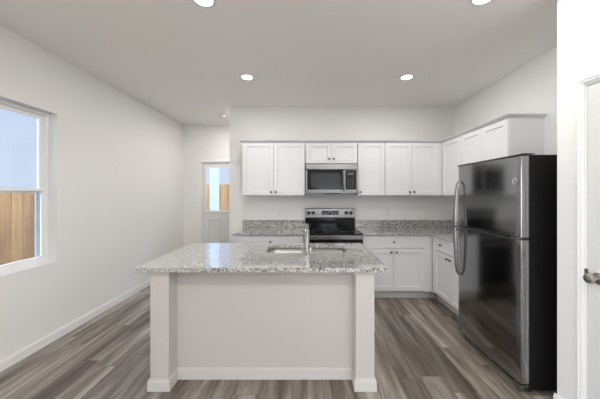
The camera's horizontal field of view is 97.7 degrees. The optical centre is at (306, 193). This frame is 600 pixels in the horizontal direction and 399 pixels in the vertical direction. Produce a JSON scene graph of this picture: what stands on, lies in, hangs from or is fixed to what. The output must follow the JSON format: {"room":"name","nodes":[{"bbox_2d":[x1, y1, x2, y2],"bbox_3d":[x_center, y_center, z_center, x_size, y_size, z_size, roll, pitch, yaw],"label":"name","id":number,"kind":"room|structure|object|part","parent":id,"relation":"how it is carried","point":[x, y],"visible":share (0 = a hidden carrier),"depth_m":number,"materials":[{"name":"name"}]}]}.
{"room":"kitchen","nodes":[
{"label":"kitchen","id":0,"kind":"room"},
{"bbox_2d":[0,24,183,360],"bbox_3d":[-2.570,0.035,0.555,0.140,2.830,9.790,0,0,0],"label":"wall","id":1,"kind":"structure","parent":0,"point":[116,162],"depth_m":2.98,"materials":[{"name":"white paint"}]},
{"bbox_2d":[0,99,56,277],"bbox_3d":[-2.583,-0.054,2.160,0.174,1.482,0.920,0,0,0],"label":"window","id":2,"kind":"structure","parent":1,"relation":"in","point":[41,258],"depth_m":2.56,"materials":[{"name":"white plastic"}]},
{"bbox_3d":[-2.661,0.308,2.156,0.018,0.733,0.892,0,0,0],"label":"screen frame","id":3,"kind":"part","parent":2,"relation":"part of","materials":[{"name":"grey"}]},
{"bbox_3d":[-2.623,-0.387,2.160,0.025,0.757,0.860,0,0,0],"label":"sash","id":4,"kind":"part","parent":2,"relation":"part of","materials":[{"name":"white plastic"}]},
{"bbox_3d":[-2.596,0.295,2.160,0.024,0.690,0.860,0,0,0],"label":"sash","id":5,"kind":"part","parent":2,"relation":"part of","materials":[{"name":"white plastic"}]},
{"bbox_3d":[-2.538,0.680,2.160,0.084,0.014,0.920,0,0,0],"label":"sill","id":6,"kind":"part","parent":2,"relation":"part of","materials":[{"name":"white paint"}]},
{"bbox_2d":[0,279,149,371],"bbox_3d":[-2.493,1.407,2.410,0.014,0.086,5.800,0,0,0],"label":"baseboard","id":7,"kind":"structure","parent":1,"relation":"attached to","point":[30,349],"depth_m":2.67,"materials":[{"name":"white paint"}]},
{"bbox_2d":[184,125,228,245],"bbox_3d":[-0.830,0.035,5.380,3.340,2.830,0.140,0,0,0],"label":"wall","id":8,"kind":"structure","parent":0,"point":[200,141],"depth_m":5.31,"materials":[{"name":"white paint"}]},
{"bbox_2d":[198,159,228,242],"bbox_3d":[-1.714,0.379,5.354,0.978,2.143,0.193,0,0,0],"label":"door","id":9,"kind":"structure","parent":8,"relation":"in","point":[213,226],"depth_m":5.33,"materials":[{"name":"white paint"}]},
{"bbox_3d":[-1.685,-0.088,5.325,0.792,0.945,0.010,0,0,0],"label":"lite frame","id":10,"kind":"part","parent":9,"relation":"part of","materials":[{"name":"white paint"}]},
{"bbox_2d":[0,0,556,124],"bbox_3d":[-0.085,-1.440,0.555,5.110,0.120,9.790,0,0,0],"label":"ceiling","id":11,"kind":"structure","parent":0,"point":[184,60],"depth_m":2.43,"materials":[{"name":"white paint"}]},
{"bbox_2d":[192,0,216,7],"bbox_3d":[-0.735,-1.376,1.860,0.180,0.008,0.180,0,0,0],"label":"recessed light","id":12,"kind":"object","parent":11,"relation":"in","point":[202,3],"visible":1,"depth_m":1.90,"materials":[{"name":"white plastic"}]},
{"bbox_2d":[239,73,254,79],"bbox_3d":[-0.710,-1.376,3.100,0.180,0.008,0.180,0,0,0],"label":"recessed light","id":13,"kind":"object","parent":11,"relation":"in","point":[245,76],"visible":1,"depth_m":3.08,"materials":[{"name":"white plastic"}]},
{"bbox_2d":[399,73,414,79],"bbox_3d":[1.180,-1.376,3.100,0.180,0.008,0.180,0,0,0],"label":"recessed light","id":14,"kind":"object","parent":11,"relation":"in","point":[408,76],"visible":1,"depth_m":3.08,"materials":[{"name":"white plastic"}]},
{"bbox_2d":[469,0,491,5],"bbox_3d":[1.240,-1.376,1.840,0.180,0.008,0.180,0,0,0],"label":"recessed light","id":15,"kind":"object","parent":11,"relation":"in","point":[471,2],"visible":1,"depth_m":1.89,"materials":[{"name":"white plastic"}]},
{"bbox_2d":[0,285,556,398],"bbox_3d":[-0.085,1.510,0.555,5.110,0.120,9.790,0,0,0],"label":"floor","id":16,"kind":"structure","parent":0,"point":[421,351],"depth_m":2.16,"materials":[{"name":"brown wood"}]},
{"bbox_2d":[147,272,376,391],"bbox_3d":[-0.329,1.009,2.358,1.680,0.882,0.884,0,0,0],"label":"kitchen island","id":17,"kind":"object","parent":16,"relation":"on","point":[204,325],"visible":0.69,"depth_m":2.06,"materials":[{"name":"grey paint"}]},
{"bbox_3d":[-1.087,0.583,1.989,0.151,0.030,0.132,0,0,0],"label":"cap trim","id":18,"kind":"part","parent":17,"relation":"part of","materials":[{"name":"grey paint"}]},
{"bbox_3d":[-1.087,1.408,1.986,0.165,0.084,0.139,0,0,0],"label":"trim","id":19,"kind":"part","parent":17,"relation":"part of","materials":[{"name":"white paint"}]},
{"bbox_3d":[-1.087,1.009,1.992,0.137,0.882,0.125,0,0,0],"label":"post","id":20,"kind":"part","parent":17,"relation":"part of","materials":[{"name":"grey paint"}]},
{"bbox_2d":[134,243,387,271],"bbox_3d":[-0.330,0.551,2.360,1.826,0.032,0.950,0,0,0],"label":"island countertop","id":21,"kind":"structure","parent":17,"relation":"on","point":[193,257],"depth_m":2.13,"materials":[{"name":"stone"}]},
{"bbox_2d":[268,248,344,252],"bbox_3d":[-0.005,0.658,2.550,0.768,0.180,0.380,0,0,0],"label":"sink","id":22,"kind":"object","parent":21,"relation":"in","point":[272,250],"visible":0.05,"depth_m":2.73,"materials":[{"name":"silver metal"}]},
{"bbox_3d":[-0.200,0.658,2.550,0.378,0.180,0.380,0,0,0],"label":"bowl","id":23,"kind":"part","parent":22,"relation":"part of","materials":[{"name":"silver metal"}]},
{"bbox_3d":[0.195,0.658,2.550,0.368,0.180,0.380,0,0,0],"label":"bowl","id":24,"kind":"part","parent":22,"relation":"part of","materials":[{"name":"silver metal"}]},
{"bbox_2d":[304,223,309,254],"bbox_3d":[0.000,0.409,2.412,0.060,0.254,0.274,0,0,0],"label":"faucet","id":25,"kind":"object","parent":21,"relation":"on","point":[306,230],"visible":1,"depth_m":2.29,"materials":[{"name":"silver metal"}]},
{"bbox_3d":[-0.329,1.408,2.048,1.376,0.084,0.014,0,0,0],"label":"panel trim","id":26,"kind":"part","parent":17,"relation":"part of","materials":[{"name":"white paint"}]},
{"bbox_3d":[-0.329,1.009,2.065,1.652,0.882,0.020,0,0,0],"label":"panel","id":27,"kind":"part","parent":17,"relation":"part of","materials":[{"name":"grey paint"}]},
{"bbox_3d":[0.428,1.009,1.992,0.137,0.882,0.125,0,0,0],"label":"post","id":28,"kind":"part","parent":17,"relation":"part of","materials":[{"name":"grey paint"}]},
{"bbox_3d":[0.428,1.408,1.986,0.165,0.084,0.139,0,0,0],"label":"trim","id":29,"kind":"part","parent":17,"relation":"part of","materials":[{"name":"white paint"}]},
{"bbox_3d":[0.428,0.583,1.989,0.151,0.030,0.132,0,0,0],"label":"cap trim","id":30,"kind":"part","parent":17,"relation":"part of","materials":[{"name":"grey paint"}]},
{"bbox_2d":[238,235,303,242],"bbox_3d":[-0.495,1.008,3.837,0.899,0.885,0.624,0,0,0],"label":"base cabinet","id":31,"kind":"object","parent":16,"relation":"on","point":[241,238],"visible":0.23,"depth_m":3.56,"materials":[{"name":"white wood"}]},
{"bbox_2d":[232,220,304,234],"bbox_3d":[-0.524,0.491,3.838,0.976,0.146,0.622,0,0,0],"label":"countertop","id":32,"kind":"structure","parent":31,"relation":"on","point":[250,227],"depth_m":4.11,"materials":[{"name":"stone"}]},
{"bbox_2d":[305,208,362,243],"bbox_3d":[0.359,0.839,3.786,0.770,1.222,0.721,0,0,0],"label":"range","id":33,"kind":"object","parent":16,"relation":"on","point":[326,225],"visible":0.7,"depth_m":4.05,"materials":[{"name":"black metal"}]},
{"bbox_2d":[309,228,362,234],"bbox_3d":[0.359,0.542,3.765,0.770,0.021,0.600,0,0,0],"label":"cooktop","id":34,"kind":"object","parent":33,"relation":"in","point":[313,231],"depth_m":3.67,"materials":[{"name":"black glass"}]},
{"bbox_3d":[0.359,0.917,3.504,0.770,0.595,0.048,0,0,0],"label":"oven door","id":35,"kind":"part","parent":33,"relation":"part of","materials":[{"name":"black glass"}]},
{"bbox_3d":[0.359,0.586,3.499,0.770,0.059,0.058,0,0,0],"label":"trim","id":36,"kind":"part","parent":33,"relation":"part of","materials":[{"name":"silver metal"}]},
{"bbox_2d":[363,235,434,297],"bbox_3d":[1.269,1.008,3.837,1.023,0.885,0.624,0,0,0],"label":"base cabinet","id":37,"kind":"object","parent":16,"relation":"on","point":[408,258],"visible":0.8,"depth_m":3.56,"materials":[{"name":"white wood"}]},
{"bbox_3d":[0.966,1.035,3.564,0.414,0.570,0.019,0,0,0],"label":"door","id":38,"kind":"part","parent":37,"relation":"part of","materials":[{"name":"white wood"}]},
{"bbox_3d":[1.175,0.655,3.564,0.831,0.169,0.019,0,0,0],"label":"drawer","id":39,"kind":"part","parent":37,"relation":"part of","materials":[{"name":"white wood"}]},
{"bbox_3d":[1.383,1.035,3.564,0.414,0.570,0.019,0,0,0],"label":"door","id":40,"kind":"part","parent":37,"relation":"part of","materials":[{"name":"white wood"}]},
{"bbox_2d":[433,236,458,315],"bbox_3d":[2.000,1.008,3.196,0.659,0.885,0.892,0,0,0],"label":"base cabinet","id":41,"kind":"object","parent":16,"relation":"on","point":[445,277],"visible":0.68,"depth_m":3.23,"materials":[{"name":"white wood"}]},
{"bbox_2d":[355,220,459,244],"bbox_3d":[1.540,0.491,3.437,1.577,0.146,1.424,0,0,0],"label":"countertop","id":42,"kind":"structure","parent":41,"relation":"on","point":[443,229],"depth_m":4.11,"materials":[{"name":"stone"}]},
{"bbox_3d":[1.710,0.655,3.316,0.019,0.169,0.374,0,0,0],"label":"drawer","id":43,"kind":"part","parent":41,"relation":"part of","materials":[{"name":"white wood"}]},
{"bbox_3d":[1.710,1.035,3.316,0.019,0.570,0.374,0,0,0],"label":"door","id":44,"kind":"part","parent":41,"relation":"part of","materials":[{"name":"white wood"}]},
{"bbox_3d":[1.710,0.655,2.939,0.019,0.169,0.374,0,0,0],"label":"drawer","id":45,"kind":"part","parent":41,"relation":"part of","materials":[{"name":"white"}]},
{"bbox_3d":[1.710,1.035,2.939,0.019,0.570,0.374,0,0,0],"label":"door","id":46,"kind":"part","parent":41,"relation":"part of","materials":[{"name":"white wood"}]},
{"bbox_2d":[453,153,556,391],"bbox_3d":[1.885,0.580,2.277,0.830,1.741,0.785,0,0,0],"label":"refrigerator","id":47,"kind":"object","parent":16,"relation":"on","point":[506,269],"visible":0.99,"depth_m":1.98,"materials":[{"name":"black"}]},
{"bbox_3d":[1.506,0.583,2.624,0.073,0.480,0.034,0,0,0],"label":"handle","id":48,"kind":"part","parent":47,"relation":"part of","materials":[{"name":"silver metal"}]},
{"bbox_3d":[1.506,0.093,2.625,0.071,0.441,0.035,0,0,0],"label":"handle","id":49,"kind":"part","parent":47,"relation":"part of","materials":[{"name":"silver metal"}]},
{"bbox_3d":[1.565,-0.279,2.277,0.068,0.012,0.785,0,0,0],"label":"trim","id":50,"kind":"part","parent":47,"relation":"part of","materials":[{"name":"black plastic"}]},
{"bbox_3d":[1.562,0.856,2.277,0.069,1.038,0.785,0,0,0],"label":"door","id":51,"kind":"part","parent":47,"relation":"part of","materials":[{"name":"silver metal"}]},
{"bbox_3d":[1.562,0.023,2.277,0.069,0.592,0.785,0,0,0],"label":"freezer door","id":52,"kind":"part","parent":47,"relation":"part of","materials":[{"name":"silver metal"}]},
{"bbox_2d":[229,106,453,284],"bbox_3d":[0.620,0.035,4.220,3.700,2.830,0.140,0,0,0],"label":"wall","id":53,"kind":"structure","parent":0,"point":[245,122],"depth_m":4.15,"materials":[{"name":"white paint"}]},
{"bbox_2d":[242,143,304,195],"bbox_3d":[-0.487,-0.357,3.970,0.914,0.775,0.359,0,0,0],"label":"upper cabinet","id":54,"kind":"object","parent":53,"relation":"attached to","point":[268,169],"visible":1,"depth_m":3.83,"materials":[{"name":"white wood"}]},
{"bbox_3d":[-0.716,-0.357,3.829,0.454,0.763,0.019,0,0,0],"label":"door","id":55,"kind":"part","parent":54,"relation":"part of","materials":[{"name":"white wood"}]},
{"bbox_3d":[-0.259,-0.357,3.829,0.454,0.763,0.019,0,0,0],"label":"door","id":56,"kind":"part","parent":54,"relation":"part of","materials":[{"name":"white wood"}]},
{"bbox_2d":[239,113,547,142],"bbox_3d":[0.818,-0.760,3.678,3.678,0.030,1.222,0,0,23],"label":"crown molding","id":57,"kind":"structure","parent":54,"relation":"on","point":[508,115],"depth_m":3.79,"materials":[{"name":"white wood"}]},
{"bbox_2d":[243,220,304,226],"bbox_3d":[-0.524,0.475,4.138,0.976,0.115,0.021,0,0,0],"label":"backsplash","id":58,"kind":"structure","parent":53,"relation":"attached to","point":[246,223],"depth_m":4.13,"materials":[{"name":"stone"}]},
{"bbox_2d":[306,143,356,163],"bbox_3d":[0.356,-0.590,3.970,0.756,0.310,0.359,0,0,0],"label":"upper cabinet","id":59,"kind":"object","parent":53,"relation":"attached to","point":[316,153],"visible":0.95,"depth_m":3.82,"materials":[{"name":"white wood"}]},
{"bbox_3d":[0.167,-0.590,3.829,0.375,0.298,0.019,0,0,0],"label":"door","id":60,"kind":"part","parent":59,"relation":"part of","materials":[{"name":"white wood"}]},
{"bbox_2d":[306,164,357,193],"bbox_3d":[0.356,-0.212,3.933,0.752,0.440,0.430,0,0,0],"label":"microwave","id":61,"kind":"object","parent":59,"relation":"attached to","point":[320,178],"visible":1,"depth_m":3.77,"materials":[{"name":"silver metal"}]},
{"bbox_3d":[0.258,-0.187,3.782,0.555,0.310,0.034,0,0,0],"label":"door","id":62,"kind":"part","parent":61,"relation":"part of","materials":[{"name":"black glass"}]},
{"bbox_3d":[0.525,-0.190,3.743,0.022,0.295,0.050,0,0,0],"label":"handle","id":63,"kind":"part","parent":61,"relation":"part of","materials":[{"name":"silver metal"}]},
{"bbox_3d":[0.634,-0.187,3.782,0.195,0.310,0.034,0,0,0],"label":"control panel","id":64,"kind":"part","parent":61,"relation":"part of","materials":[{"name":"silver metal"}]},
{"bbox_3d":[0.546,-0.590,3.829,0.375,0.298,0.019,0,0,0],"label":"door","id":65,"kind":"part","parent":59,"relation":"part of","materials":[{"name":"white wood"}]},
{"bbox_2d":[354,143,384,195],"bbox_3d":[0.939,-0.357,3.970,0.391,0.775,0.359,0,0,0],"label":"upper cabinet","id":66,"kind":"object","parent":53,"relation":"attached to","point":[370,156],"visible":0.93,"depth_m":3.83,"materials":[{"name":"white wood"}]},
{"bbox_2d":[355,220,452,226],"bbox_3d":[1.530,0.475,4.138,1.555,0.115,0.021,0,0,0],"label":"backsplash","id":67,"kind":"structure","parent":53,"relation":"attached to","point":[358,223],"depth_m":4.13,"materials":[{"name":"stone"}]},
{"bbox_2d":[384,142,441,195],"bbox_3d":[1.554,-0.357,3.970,0.828,0.775,0.359,0,0,0],"label":"upper cabinet","id":68,"kind":"object","parent":53,"relation":"attached to","point":[411,169],"visible":0.95,"depth_m":3.83,"materials":[{"name":"white wood"}]},
{"bbox_3d":[1.333,-0.357,3.829,0.384,0.763,0.019,0,0,0],"label":"door","id":69,"kind":"part","parent":68,"relation":"part of","materials":[{"name":"white wood"}]},
{"bbox_3d":[1.720,-0.357,3.829,0.384,0.763,0.019,0,0,0],"label":"door","id":70,"kind":"part","parent":68,"relation":"part of","materials":[{"name":"white wood"}]},
{"bbox_2d":[454,46,556,220],"bbox_3d":[2.400,0.035,2.965,0.140,2.830,2.370,0,0,0],"label":"wall","id":71,"kind":"structure","parent":0,"point":[532,87],"depth_m":2.81,"materials":[{"name":"white paint"}]},
{"bbox_2d":[442,136,460,195],"bbox_3d":[2.135,-0.357,3.583,0.389,0.775,0.469,0,0,0],"label":"upper cabinet","id":72,"kind":"object","parent":71,"relation":"attached to","point":[451,149],"visible":0.28,"depth_m":3.62,"materials":[{"name":"white wood"}]},
{"bbox_2d":[461,118,543,164],"bbox_3d":[2.135,-0.522,2.958,0.389,0.445,0.774,0,0,0],"label":"upper cabinet","id":73,"kind":"object","parent":71,"relation":"attached to","point":[509,136],"visible":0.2,"depth_m":2.61,"materials":[{"name":"white wood"}]},
{"bbox_3d":[1.980,-0.522,3.152,0.019,0.433,0.384,0,0,0],"label":"door","id":74,"kind":"part","parent":73,"relation":"part of","materials":[{"name":"white wood"}]},
{"bbox_3d":[1.980,-0.522,2.765,0.019,0.433,0.384,0,0,0],"label":"door","id":75,"kind":"part","parent":73,"relation":"part of","materials":[{"name":"white wood"}]},
{"bbox_2d":[557,0,599,398],"bbox_3d":[1.770,0.035,-1.280,0.140,2.830,6.120,0,0,0],"label":"wall","id":76,"kind":"structure","parent":0,"point":[578,21],"depth_m":1.70,"materials":[{"name":"white paint"}]},
{"bbox_2d":[553,393,561,398],"bbox_3d":[1.693,1.407,1.729,0.014,0.086,0.130,0,0,0],"label":"baseboard","id":77,"kind":"structure","parent":76,"relation":"attached to","point":[555,396],"depth_m":1.78,"materials":[{"name":"white paint"}]},
{"bbox_2d":[576,70,599,398],"bbox_3d":[1.734,0.368,1.201,0.212,2.163,0.898,0,0,0],"label":"door","id":78,"kind":"structure","parent":76,"relation":"in","point":[588,95],"depth_m":1.58,"materials":[{"name":"white paint"}]},
{"bbox_3d":[1.665,0.497,1.528,0.075,0.068,0.068,0,0,0],"label":"knob","id":79,"kind":"part","parent":78,"relation":"part of","materials":[{"name":"silver metal"}]},
{"label":"outside","id":80,"kind":"structure","parent":0,"visible":0},
{"bbox_3d":[-2.000,1.750,2.000,24.000,0.100,28.000,0,0,0],"label":"ground","id":81,"kind":"structure","parent":80,"visible":0},
{"bbox_2d":[0,193,34,264],"bbox_3d":[-4.175,0.825,4.072,0.150,1.750,10.143,0,0,0],"label":"wooden fence","id":82,"kind":"object","parent":81,"relation":"on","point":[17,210],"visible":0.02,"depth_m":3.70,"materials":[{"name":"brown wood"}]},
{"bbox_2d":[207,184,228,210],"bbox_3d":[-2.494,0.685,9.375,11.013,2.030,0.150,0,0,0],"label":"wooden fence","id":83,"kind":"object","parent":81,"relation":"on","point":[224,189],"visible":0.03,"depth_m":9.30,"materials":[{"name":"brown wood"}]},
{"bbox_3d":[-0.950,1.600,6.330,4.900,0.200,1.760,0,0,0],"label":"porch slab","id":84,"kind":"object","parent":81,"relation":"on","visible":0},
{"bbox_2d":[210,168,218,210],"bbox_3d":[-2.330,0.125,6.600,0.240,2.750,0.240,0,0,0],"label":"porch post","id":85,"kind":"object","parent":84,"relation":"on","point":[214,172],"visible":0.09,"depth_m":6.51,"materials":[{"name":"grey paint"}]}
]}

